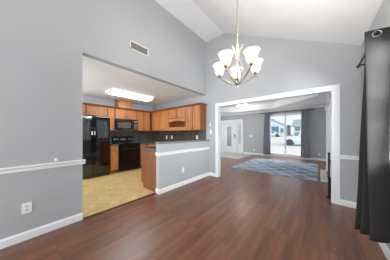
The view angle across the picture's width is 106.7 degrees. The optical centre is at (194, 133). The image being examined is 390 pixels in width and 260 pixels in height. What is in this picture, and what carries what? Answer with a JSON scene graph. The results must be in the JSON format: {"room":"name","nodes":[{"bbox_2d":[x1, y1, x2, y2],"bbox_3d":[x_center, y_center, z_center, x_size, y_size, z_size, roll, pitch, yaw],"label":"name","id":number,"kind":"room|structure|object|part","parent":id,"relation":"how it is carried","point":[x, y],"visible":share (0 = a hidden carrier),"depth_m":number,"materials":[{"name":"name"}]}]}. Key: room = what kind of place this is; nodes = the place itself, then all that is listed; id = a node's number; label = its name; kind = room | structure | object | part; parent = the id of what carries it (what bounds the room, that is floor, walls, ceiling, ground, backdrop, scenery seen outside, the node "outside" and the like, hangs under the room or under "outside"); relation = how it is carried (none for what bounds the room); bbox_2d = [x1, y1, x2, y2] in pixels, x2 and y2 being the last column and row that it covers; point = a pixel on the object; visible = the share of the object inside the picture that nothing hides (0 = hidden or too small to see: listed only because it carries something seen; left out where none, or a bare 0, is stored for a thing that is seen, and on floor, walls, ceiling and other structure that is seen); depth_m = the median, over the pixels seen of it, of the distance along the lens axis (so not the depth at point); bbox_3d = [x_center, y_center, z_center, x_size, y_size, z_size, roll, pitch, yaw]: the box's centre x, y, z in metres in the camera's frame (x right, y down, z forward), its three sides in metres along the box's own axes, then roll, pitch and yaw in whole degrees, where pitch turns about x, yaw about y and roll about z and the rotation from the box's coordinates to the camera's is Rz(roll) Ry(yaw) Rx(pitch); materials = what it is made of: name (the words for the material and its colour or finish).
{"room":"dining room","nodes":[
{"label":"dining room","id":0,"kind":"room"},
{"bbox_2d":[0,0,205,239],"bbox_3d":[-1.845,-0.855,1.970,0.115,4.200,6.600,0,0,41],"label":"wall","id":1,"kind":"structure","parent":0,"point":[44,44],"depth_m":1.92,"materials":[{"name":"paint"}]},
{"bbox_2d":[22,202,31,213],"bbox_3d":[-1.984,0.873,1.712,0.008,0.124,0.082,0,0,41],"label":"wall outlet","id":2,"kind":"object","parent":1,"relation":"attached to","point":[26,207],"visible":1,"depth_m":1.71,"materials":[{"name":"white plastic"}]},
{"bbox_2d":[0,212,82,248],"bbox_3d":[-2.788,1.195,0.766,0.014,0.100,3.544,0,0,41],"label":"baseboard","id":3,"kind":"structure","parent":1,"relation":"attached to","point":[6,242],"depth_m":1.78,"materials":[{"name":"white wood"}]},
{"bbox_2d":[0,159,85,173],"bbox_3d":[-2.774,0.405,0.775,0.024,0.065,3.575,0,0,41],"label":"trim","id":4,"kind":"structure","parent":1,"relation":"attached to","point":[74,162],"depth_m":1.78,"materials":[{"name":"white wood"}]},
{"bbox_2d":[130,40,147,56],"bbox_3d":[-1.066,-1.637,2.784,0.012,0.165,0.380,0,0,41],"label":"air vent","id":5,"kind":"object","parent":1,"relation":"in","point":[134,46],"visible":1,"depth_m":2.77,"materials":[{"name":"white metal"}]},
{"bbox_2d":[83,95,152,130],"bbox_3d":[-3.344,0.025,4.631,0.100,2.440,4.500,0,0,41],"label":"wall","id":6,"kind":"structure","parent":0,"point":[87,99],"depth_m":4.96,"materials":[{"name":"paint"}]},
{"bbox_2d":[83,104,106,116],"bbox_3d":[-3.246,-0.715,4.388,0.363,0.320,0.977,0,0,41],"label":"upper cabinet","id":7,"kind":"object","parent":6,"relation":"attached to","point":[88,110],"visible":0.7,"depth_m":4.39,"materials":[{"name":"brown wood"}]},
{"bbox_2d":[107,107,114,130],"bbox_3d":[-2.857,-0.495,4.845,0.363,0.760,0.217,0,0,41],"label":"upper cabinet","id":8,"kind":"object","parent":6,"relation":"attached to","point":[110,111],"visible":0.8,"depth_m":4.77,"materials":[{"name":"brown wood"}]},
{"bbox_3d":[-2.749,-0.486,4.753,0.024,0.718,0.181,0,0,40],"label":"door","id":9,"kind":"part","parent":8,"relation":"part of","materials":[{"name":"brown wood"}]},
{"bbox_2d":[115,108,135,119],"bbox_3d":[-2.538,-0.698,5.218,0.363,0.355,0.760,0,0,41],"label":"upper cabinet","id":10,"kind":"object","parent":6,"relation":"attached to","point":[119,113],"visible":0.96,"depth_m":5.09,"materials":[{"name":"brown wood"}]},
{"bbox_3d":[-2.550,-0.689,4.986,0.024,0.313,0.354,0,0,40],"label":"door","id":11,"kind":"part","parent":10,"relation":"part of","materials":[{"name":"brown wood"}]},
{"bbox_2d":[114,99,131,108],"bbox_3d":[-2.563,-1.047,5.175,0.340,0.272,0.480,0,0,41],"label":"chase","id":12,"kind":"object","parent":10,"relation":"on","point":[118,102],"visible":0.98,"depth_m":5.05,"materials":[{"name":"brown wood"}]},
{"bbox_2d":[115,118,137,130],"bbox_3d":[-2.497,-0.322,5.184,0.448,0.390,0.750,0,0,41],"label":"microwave","id":13,"kind":"object","parent":10,"relation":"attached to","point":[120,124],"visible":0.92,"depth_m":5.04,"materials":[{"name":"black metal"}]},
{"bbox_3d":[-2.422,-0.325,5.005,0.024,0.370,0.575,0,0,40],"label":"door","id":14,"kind":"part","parent":13,"relation":"part of","materials":[{"name":"black glass"}]},
{"bbox_3d":[-2.177,-0.325,5.291,0.024,0.370,0.171,0,0,40],"label":"control panel","id":15,"kind":"part","parent":13,"relation":"part of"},
{"bbox_3d":[-2.303,-0.689,5.275,0.024,0.313,0.334,0,0,40],"label":"door","id":16,"kind":"part","parent":10,"relation":"part of","materials":[{"name":"brown wood"}]},
{"bbox_2d":[136,111,149,130],"bbox_3d":[-2.101,-0.495,5.729,0.363,0.760,0.577,0,0,41],"label":"upper cabinet","id":17,"kind":"object","parent":6,"relation":"attached to","point":[143,118],"visible":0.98,"depth_m":5.62,"materials":[{"name":"brown wood"}]},
{"bbox_3d":[-2.085,-0.486,5.530,0.024,0.718,0.261,0,0,40],"label":"door","id":18,"kind":"part","parent":17,"relation":"part of","materials":[{"name":"brown wood"}]},
{"bbox_3d":[-1.897,-0.486,5.750,0.024,0.718,0.244,0,0,40],"label":"door","id":19,"kind":"part","parent":17,"relation":"part of","materials":[{"name":"brown wood"}]},
{"bbox_2d":[83,56,202,106],"bbox_3d":[-2.294,-1.245,3.735,2.860,0.100,4.500,0,0,41],"label":"ceiling","id":20,"kind":"structure","parent":0,"point":[98,77],"depth_m":3.57,"materials":[{"name":"paint"}]},
{"bbox_2d":[105,88,153,100],"bbox_3d":[-1.925,-1.145,4.367,0.510,0.100,1.240,0,0,41],"label":"kitchen ceiling light","id":21,"kind":"object","parent":20,"relation":"attached to","point":[113,91],"visible":0.97,"depth_m":4.16,"materials":[{"name":"white plastic"}]},
{"bbox_2d":[156,141,208,188],"bbox_3d":[-0.197,0.728,3.719,0.110,1.035,1.800,0,0,41],"label":"wall","id":22,"kind":"structure","parent":0,"point":[195,163],"depth_m":3.44,"materials":[{"name":"paint"}]},
{"bbox_2d":[155,140,209,143],"bbox_3d":[-0.203,0.190,3.716,0.144,0.040,1.812,0,0,41],"label":"trim","id":23,"kind":"structure","parent":22,"relation":"on","point":[166,142],"depth_m":3.42,"materials":[{"name":"white wood"}]},
{"bbox_2d":[159,172,208,193],"bbox_3d":[-0.154,1.195,3.673,0.014,0.100,1.814,0,0,41],"label":"baseboard","id":24,"kind":"structure","parent":22,"relation":"attached to","point":[171,187],"depth_m":3.49,"materials":[{"name":"white wood"}]},
{"bbox_2d":[158,147,209,155],"bbox_3d":[-0.156,0.422,3.664,0.024,0.065,1.830,0,0,41],"label":"trim","id":25,"kind":"structure","parent":22,"relation":"attached to","point":[205,148],"depth_m":3.47,"materials":[{"name":"white wood"}]},
{"bbox_2d":[0,152,386,259],"bbox_3d":[-0.123,1.292,4.129,7.050,0.106,12.120,0,0,41],"label":"floor","id":26,"kind":"structure","parent":0,"point":[209,217],"depth_m":1.99,"materials":[{"name":"brown wood"}]},
{"bbox_2d":[83,115,109,178],"bbox_3d":[-3.018,0.360,4.331,0.704,1.730,0.700,0,0,43],"label":"refrigerator","id":27,"kind":"object","parent":26,"relation":"on","point":[96,129],"visible":0.93,"depth_m":4.13,"materials":[{"name":"black metal"}]},
{"bbox_3d":[-2.975,0.315,3.992,0.055,1.640,0.258,0,0,43],"label":"freezer door","id":28,"kind":"part","parent":27,"relation":"part of","materials":[{"name":"black metal"}]},
{"bbox_3d":[-2.736,0.315,4.252,0.055,1.640,0.436,0,0,43],"label":"fridge door","id":29,"kind":"part","parent":27,"relation":"part of","materials":[{"name":"black metal"}]},
{"bbox_2d":[110,145,117,173],"bbox_3d":[-2.750,0.805,4.754,0.643,0.880,0.233,0,0,41],"label":"base cabinet","id":30,"kind":"object","parent":26,"relation":"on","point":[113,149],"visible":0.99,"depth_m":4.56,"materials":[{"name":"brown wood"}]},
{"bbox_3d":[-2.538,0.455,4.572,0.019,0.150,0.213,0,0,40],"label":"drawer","id":31,"kind":"part","parent":30,"relation":"part of","materials":[{"name":"brown wood"}]},
{"bbox_3d":[-2.536,0.838,4.571,0.024,0.585,0.213,0,0,40],"label":"door","id":32,"kind":"part","parent":30,"relation":"part of","materials":[{"name":"brown wood"}]},
{"bbox_2d":[83,192,155,219],"bbox_3d":[-1.227,1.240,2.593,0.055,0.009,1.250,0,0,41],"label":"trim","id":33,"kind":"structure","parent":26,"relation":"on","point":[95,214],"depth_m":2.46,"materials":[{"name":"brown wood"}]},
{"bbox_2d":[112,136,139,171],"bbox_3d":[-2.409,0.647,5.105,0.666,1.135,0.731,0,0,41],"label":"range","id":34,"kind":"object","parent":26,"relation":"on","point":[128,151],"visible":0.96,"depth_m":4.96,"materials":[{"name":"black metal"}]},
{"bbox_2d":[113,142,139,144],"bbox_3d":[-2.426,0.331,5.120,0.620,0.016,0.731,0,0,41],"label":"cooktop","id":35,"kind":"object","parent":34,"relation":"in","point":[120,143],"depth_m":5.00,"materials":[{"name":"black ceramic"}]},
{"bbox_3d":[-2.210,1.110,4.935,0.025,0.190,0.719,0,0,40],"label":"storage drawer","id":36,"kind":"part","parent":34,"relation":"part of","materials":[{"name":"black metal"}]},
{"bbox_3d":[-2.209,0.725,4.934,0.028,0.560,0.719,0,0,40],"label":"oven door","id":37,"kind":"part","parent":34,"relation":"part of","materials":[{"name":"black glass"}]},
{"bbox_3d":[-2.209,0.390,4.935,0.026,0.090,0.719,0,0,40],"label":"rail","id":38,"kind":"part","parent":34,"relation":"part of","materials":[{"name":"black metal"}]},
{"bbox_2d":[140,144,146,167],"bbox_3d":[-2.100,0.805,5.515,0.643,0.880,0.280,0,0,41],"label":"base cabinet","id":39,"kind":"object","parent":26,"relation":"on","point":[141,145],"visible":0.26,"depth_m":5.25,"materials":[{"name":"brown wood"}]},
{"bbox_2d":[141,149,155,191],"bbox_3d":[-0.486,0.802,3.952,0.632,0.885,1.779,0,0,41],"label":"base cabinet","id":40,"kind":"object","parent":26,"relation":"on","point":[148,157],"visible":0.26,"depth_m":3.26,"materials":[{"name":"brown wood"}]},
{"bbox_2d":[140,146,155,150],"bbox_3d":[-0.479,0.339,3.946,0.614,0.040,1.820,0,0,41],"label":"countertop","id":41,"kind":"structure","parent":40,"relation":"on","point":[153,148],"depth_m":3.30,"materials":[{"name":"stone"}]},
{"bbox_2d":[232,158,317,180],"bbox_3d":[3.172,1.239,5.662,2.470,0.012,2.770,0,0,41],"label":"area rug","id":42,"kind":"object","parent":26,"relation":"on","point":[308,171],"visible":1,"depth_m":5.34,"materials":[{"name":"blue fabric"}]},
{"bbox_2d":[320,170,327,182],"bbox_3d":[3.806,1.220,4.291,0.145,0.050,1.410,0,0,41],"label":"hearth slab","id":43,"kind":"object","parent":26,"relation":"on","point":[323,175],"visible":0.92,"depth_m":4.08,"materials":[{"name":"tile"}]},
{"bbox_2d":[325,93,330,176],"bbox_3d":[3.796,0.160,4.103,0.114,2.170,2.300,0,0,41],"label":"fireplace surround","id":44,"kind":"object","parent":26,"relation":"on","point":[327,108],"visible":0.48,"depth_m":4.54,"materials":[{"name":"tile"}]},
{"bbox_3d":[3.821,-0.465,4.082,0.049,0.820,1.930,0,0,40],"label":"panel","id":45,"kind":"part","parent":44,"relation":"part of","materials":[{"name":"white wood"}]},
{"bbox_2d":[326,152,330,198],"bbox_3d":[2.655,0.800,2.822,0.153,0.890,0.160,0,0,41],"label":"fireplace tool set","id":46,"kind":"object","parent":26,"relation":"on","point":[328,196],"visible":0.44,"depth_m":2.82,"materials":[{"name":"black metal"}]},
{"bbox_3d":[-1.196,0.805,5.313,2.239,0.880,0.631,0,0,40],"label":"base cabinet","id":47,"kind":"object","parent":26,"relation":"on","visible":0},
{"bbox_2d":[134,141,154,143],"bbox_3d":[-1.280,0.345,5.227,2.265,0.040,0.913,0,0,41],"label":"countertop","id":48,"kind":"structure","parent":47,"relation":"on","point":[152,142],"depth_m":5.54,"materials":[{"name":"stone"}]},
{"bbox_2d":[228,99,281,106],"bbox_3d":[1.887,-1.665,6.752,6.500,0.100,5.280,0,0,41],"label":"ceiling","id":49,"kind":"structure","parent":0,"point":[272,101],"depth_m":7.68,"materials":[{"name":"paint"}]},
{"bbox_2d":[153,33,360,201],"bbox_3d":[0.267,-0.833,4.585,7.050,4.155,0.120,0,0,41],"label":"wall","id":50,"kind":"structure","parent":0,"point":[288,65],"depth_m":3.00,"materials":[{"name":"paint"}]},
{"bbox_2d":[110,130,205,142],"bbox_3d":[-1.378,0.104,4.638,2.880,0.439,1.935,0,0,41],"label":"backsplash","id":51,"kind":"structure","parent":50,"relation":"attached to","point":[138,136],"depth_m":5.48,"materials":[{"name":"tile"}]},
{"bbox_2d":[150,110,168,130],"bbox_3d":[-1.406,-0.495,5.716,1.437,0.760,0.333,0,0,41],"label":"upper cabinet","id":52,"kind":"object","parent":50,"relation":"attached to","point":[159,121],"visible":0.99,"depth_m":5.50,"materials":[{"name":"brown wood"}]},
{"bbox_2d":[83,102,206,112],"bbox_3d":[-1.589,-0.882,4.210,2.715,0.055,2.860,0,0,41],"label":"crown molding","id":53,"kind":"structure","parent":52,"relation":"attached to","point":[84,103],"depth_m":4.76,"materials":[{"name":"brown wood"}]},
{"bbox_3d":[-1.527,-0.486,5.653,0.479,0.718,0.024,0,0,40],"label":"door","id":54,"kind":"part","parent":52,"relation":"part of","materials":[{"name":"brown wood"}]},
{"bbox_3d":[-1.137,-0.486,5.320,0.476,0.718,0.024,0,0,40],"label":"door","id":55,"kind":"part","parent":52,"relation":"part of","materials":[{"name":"brown wood"}]},
{"bbox_2d":[168,107,189,130],"bbox_3d":[-0.539,-0.495,4.976,0.837,0.760,0.333,0,0,41],"label":"upper cabinet","id":56,"kind":"object","parent":50,"relation":"attached to","point":[177,117],"visible":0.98,"depth_m":4.90,"materials":[{"name":"brown wood"}]},
{"bbox_3d":[-0.780,-0.695,5.015,0.384,0.300,0.024,0,0,40],"label":"door","id":57,"kind":"part","parent":56,"relation":"part of","materials":[{"name":"brown wood"}]},
{"bbox_3d":[-0.619,-0.172,4.882,0.837,0.115,0.020,0,0,40],"label":"rail","id":58,"kind":"part","parent":56,"relation":"part of","materials":[{"name":"brown wood"}]},
{"bbox_3d":[-0.462,-0.695,4.743,0.381,0.300,0.024,0,0,40],"label":"door","id":59,"kind":"part","parent":56,"relation":"part of","materials":[{"name":"brown wood"}]},
{"bbox_2d":[186,104,205,130],"bbox_3d":[0.009,-0.495,4.507,0.600,0.760,0.333,0,0,41],"label":"upper cabinet","id":60,"kind":"object","parent":50,"relation":"attached to","point":[195,115],"visible":0.99,"depth_m":4.37,"materials":[{"name":"brown wood"}]},
{"bbox_3d":[-0.187,-0.486,4.508,0.264,0.718,0.024,0,0,40],"label":"door","id":61,"kind":"part","parent":60,"relation":"part of","materials":[{"name":"brown wood"}]},
{"bbox_3d":[0.041,-0.486,4.314,0.264,0.718,0.024,0,0,40],"label":"door","id":62,"kind":"part","parent":60,"relation":"part of","materials":[{"name":"brown wood"}]},
{"bbox_2d":[221,94,318,111],"bbox_3d":[1.983,-1.335,6.492,4.234,0.044,4.234,0,0,-4],"label":"trim","id":63,"kind":"structure","parent":50,"relation":"attached to","point":[317,94],"depth_m":7.26,"materials":[{"name":"white wood"}]},
{"bbox_2d":[215,84,339,204],"bbox_3d":[1.613,0.182,3.428,2.570,2.125,0.152,0,0,41],"label":"trim","id":64,"kind":"structure","parent":50,"relation":"attached to","point":[334,90],"depth_m":2.64,"materials":[{"name":"white wood"}]},
{"bbox_2d":[340,199,356,207],"bbox_3d":[2.643,1.195,2.467,0.245,0.100,0.014,0,0,41],"label":"baseboard","id":65,"kind":"structure","parent":50,"relation":"attached to","point":[351,204],"depth_m":2.48,"materials":[{"name":"white wood"}]},
{"bbox_2d":[340,155,358,159],"bbox_3d":[2.640,0.405,2.464,0.245,0.065,0.024,0,0,41],"label":"trim","id":66,"kind":"structure","parent":50,"relation":"attached to","point":[341,156],"depth_m":2.46,"materials":[{"name":"white wood"}]},
{"bbox_2d":[155,0,382,45],"bbox_3d":[-1.110,-2.168,0.290,3.425,1.585,8.200,0,0,41],"label":"ceiling","id":67,"kind":"structure","parent":0,"point":[346,22],"depth_m":2.55,"materials":[{"name":"paint"}]},
{"bbox_2d":[213,1,262,87],"bbox_3d":[0.497,-1.362,1.748,0.598,1.604,0.596,0,0,41],"label":"chandelier","id":68,"kind":"object","parent":67,"relation":"hanging from","point":[251,53],"visible":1,"depth_m":1.71,"materials":[{"name":"white glass"}]},
{"bbox_3d":[0.317,-0.820,1.867,0.169,0.130,0.169,0,0,40],"label":"lamp shade","id":69,"kind":"part","parent":68,"relation":"part of","materials":[{"name":"white glass"}]},
{"bbox_3d":[0.384,-0.670,1.827,0.247,0.138,0.018,0,0,31],"label":"arm","id":70,"kind":"part","parent":68,"relation":"part of","materials":[{"name":"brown metal"}]},
{"bbox_3d":[0.341,-0.820,1.601,0.169,0.130,0.169,0,0,40],"label":"lamp shade","id":71,"kind":"part","parent":68,"relation":"part of","materials":[{"name":"white glass"}]},
{"bbox_3d":[0.401,-0.670,1.650,0.048,0.138,0.245,0,0,40],"label":"arm","id":72,"kind":"part","parent":68,"relation":"part of","materials":[{"name":"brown metal"}]},
{"bbox_3d":[0.564,-0.820,1.973,0.169,0.130,0.169,0,0,40],"label":"lamp shade","id":73,"kind":"part","parent":68,"relation":"part of","materials":[{"name":"white glass"}]},
{"bbox_3d":[0.572,-0.670,1.612,0.018,0.138,0.247,0,0,-23],"label":"arm","id":74,"kind":"part","parent":68,"relation":"part of","materials":[{"name":"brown metal"}]},
{"bbox_3d":[0.662,-0.670,1.764,0.247,0.137,0.017,0,0,-5],"label":"arm","id":75,"kind":"part","parent":68,"relation":"part of","materials":[{"name":"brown metal"}]},
{"bbox_3d":[0.602,-0.820,1.541,0.169,0.130,0.169,0,0,40],"label":"lamp shade","id":76,"kind":"part","parent":68,"relation":"part of","materials":[{"name":"white glass"}]},
{"bbox_3d":[0.740,-0.820,1.771,0.169,0.130,0.169,0,0,40],"label":"lamp shade","id":77,"kind":"part","parent":68,"relation":"part of","materials":[{"name":"white glass"}]},
{"bbox_2d":[221,107,325,158],"bbox_3d":[3.774,-0.195,8.691,7.050,2.880,0.120,0,0,41],"label":"wall","id":78,"kind":"structure","parent":0,"point":[253,124],"depth_m":8.26,"materials":[{"name":"paint"}]},
{"bbox_2d":[221,119,242,152],"bbox_3d":[2.373,0.175,9.845,1.860,2.240,0.185,0,0,41],"label":"door","id":79,"kind":"structure","parent":78,"relation":"in","point":[231,130],"depth_m":9.72,"materials":[{"name":"white wood"}]},
{"bbox_3d":[2.327,0.170,9.869,0.340,1.330,0.008,0,0,40],"label":"glass panel","id":80,"kind":"part","parent":79,"relation":"part of","materials":[{"name":"white glass"}]},
{"bbox_3d":[2.890,-0.015,9.404,0.180,1.240,0.008,0,0,40],"label":"sidelight pane","id":81,"kind":"part","parent":79,"relation":"part of","materials":[{"name":"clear glass"}]},
{"bbox_2d":[221,105,325,115],"bbox_3d":[3.579,-1.292,8.733,6.500,0.085,0.070,0,0,41],"label":"trim","id":82,"kind":"structure","parent":78,"relation":"attached to","point":[319,105],"depth_m":7.88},
{"bbox_2d":[244,152,325,160],"bbox_3d":[4.578,1.195,7.916,3.920,0.100,0.014,0,0,41],"label":"baseboard","id":83,"kind":"structure","parent":78,"relation":"attached to","point":[320,159],"depth_m":7.66,"materials":[{"name":"white wood"}]},
{"bbox_2d":[269,112,304,156],"bbox_3d":[4.834,0.035,7.753,1.680,2.260,0.170,0,0,41],"label":"window","id":84,"kind":"structure","parent":78,"relation":"in","point":[297,113],"depth_m":7.75,"materials":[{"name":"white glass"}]},
{"bbox_3d":[4.753,-1.184,7.698,2.450,0.059,0.119,0,0,40],"label":"curtain rod","id":85,"kind":"object","parent":78,"relation":"attached to","visible":0},
{"bbox_2d":[263,112,269,153],"bbox_3d":[4.076,-0.035,8.238,0.381,2.360,0.109,0,0,41],"label":"curtain","id":86,"kind":"object","parent":85,"relation":"hanging from","point":[266,141],"visible":1,"depth_m":8.23,"materials":[{"name":"fabric"}]},
{"bbox_2d":[301,109,309,157],"bbox_3d":[5.406,-0.025,7.101,0.361,2.380,0.109,0,0,41],"label":"curtain","id":87,"kind":"object","parent":85,"relation":"hanging from","point":[305,141],"visible":1,"depth_m":7.10,"materials":[{"name":"fabric"}]},
{"bbox_2d":[221,93,327,114],"bbox_3d":[1.887,-1.475,6.752,6.500,0.280,5.280,0,0,41],"label":"ceiling","id":88,"kind":"structure","parent":0,"point":[321,99],"depth_m":7.02,"materials":[{"name":"paint"}]},
{"bbox_2d":[361,0,389,249],"bbox_3d":[0.643,-0.255,-0.155,0.120,3.000,6.600,0,0,41],"label":"wall","id":89,"kind":"structure","parent":0,"point":[382,18],"depth_m":1.67,"materials":[{"name":"paint"}]},
{"bbox_2d":[356,31,379,67],"bbox_3d":[1.961,-0.890,1.593,0.148,0.090,0.880,0,0,41],"label":"curtain rod","id":90,"kind":"object","parent":89,"relation":"attached to","point":[377,32],"visible":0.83,"depth_m":1.77,"materials":[{"name":"black metal"}]},
{"bbox_2d":[354,27,389,242],"bbox_3d":[1.784,0.050,1.461,0.220,1.990,0.448,0,0,41],"label":"curtain","id":91,"kind":"object","parent":90,"relation":"hanging from","point":[372,218],"visible":1,"depth_m":1.36,"materials":[{"name":"black fabric"}]},
{"bbox_2d":[378,242,389,259],"bbox_3d":[0.593,1.195,-0.112,0.014,0.100,6.600,0,0,41],"label":"baseboard","id":92,"kind":"structure","parent":89,"relation":"attached to","point":[385,249],"depth_m":1.48,"materials":[{"name":"white wood"}]},
{"label":"outside","id":93,"kind":"structure","parent":0,"visible":0},
{"bbox_2d":[271,132,300,154],"bbox_3d":[38.967,-0.330,45.624,280.000,3.850,200.000,0,0,40],"label":"yard","id":94,"kind":"structure","parent":93,"point":[274,149],"depth_m":15.80,"materials":[{"name":"white snow"}]},
{"bbox_2d":[271,131,281,136],"bbox_3d":[20.892,-0.022,39.363,4.444,1.564,1.770,0,0,41],"label":"parked car","id":95,"kind":"object","parent":94,"relation":"on","point":[276,134],"visible":0.54,"depth_m":38.18,"materials":[{"name":"white metal"}]},
{"bbox_2d":[271,118,290,135],"bbox_3d":[26.275,-1.880,47.548,8.400,6.250,10.560,0,0,41],"label":"gabled house","id":96,"kind":"structure","parent":94,"relation":"on","point":[278,126],"depth_m":43.02,"materials":[{"name":"white"}]},
{"bbox_2d":[291,119,300,135],"bbox_3d":[36.577,-1.715,41.748,13.600,5.720,10.000,0,0,41],"label":"house","id":97,"kind":"structure","parent":94,"relation":"on","point":[296,124],"depth_m":42.11,"materials":[{"name":"white"}]},
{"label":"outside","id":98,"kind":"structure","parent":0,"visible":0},
{"bbox_2d":[271,143,300,146],"bbox_3d":[15.749,1.519,18.440,120.000,0.092,5.500,0,0,41],"label":"road","id":99,"kind":"structure","parent":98,"point":[272,144],"depth_m":20.65,"materials":[{"name":"white concrete"}]},
{"bbox_2d":[281,132,300,145],"bbox_3d":[14.377,0.658,18.757,5.390,1.763,1.870,0,0,41],"label":"pickup truck","id":100,"kind":"object","parent":99,"relation":"on","point":[290,141],"visible":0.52,"depth_m":19.01,"materials":[{"name":"white metal"}]}
]}

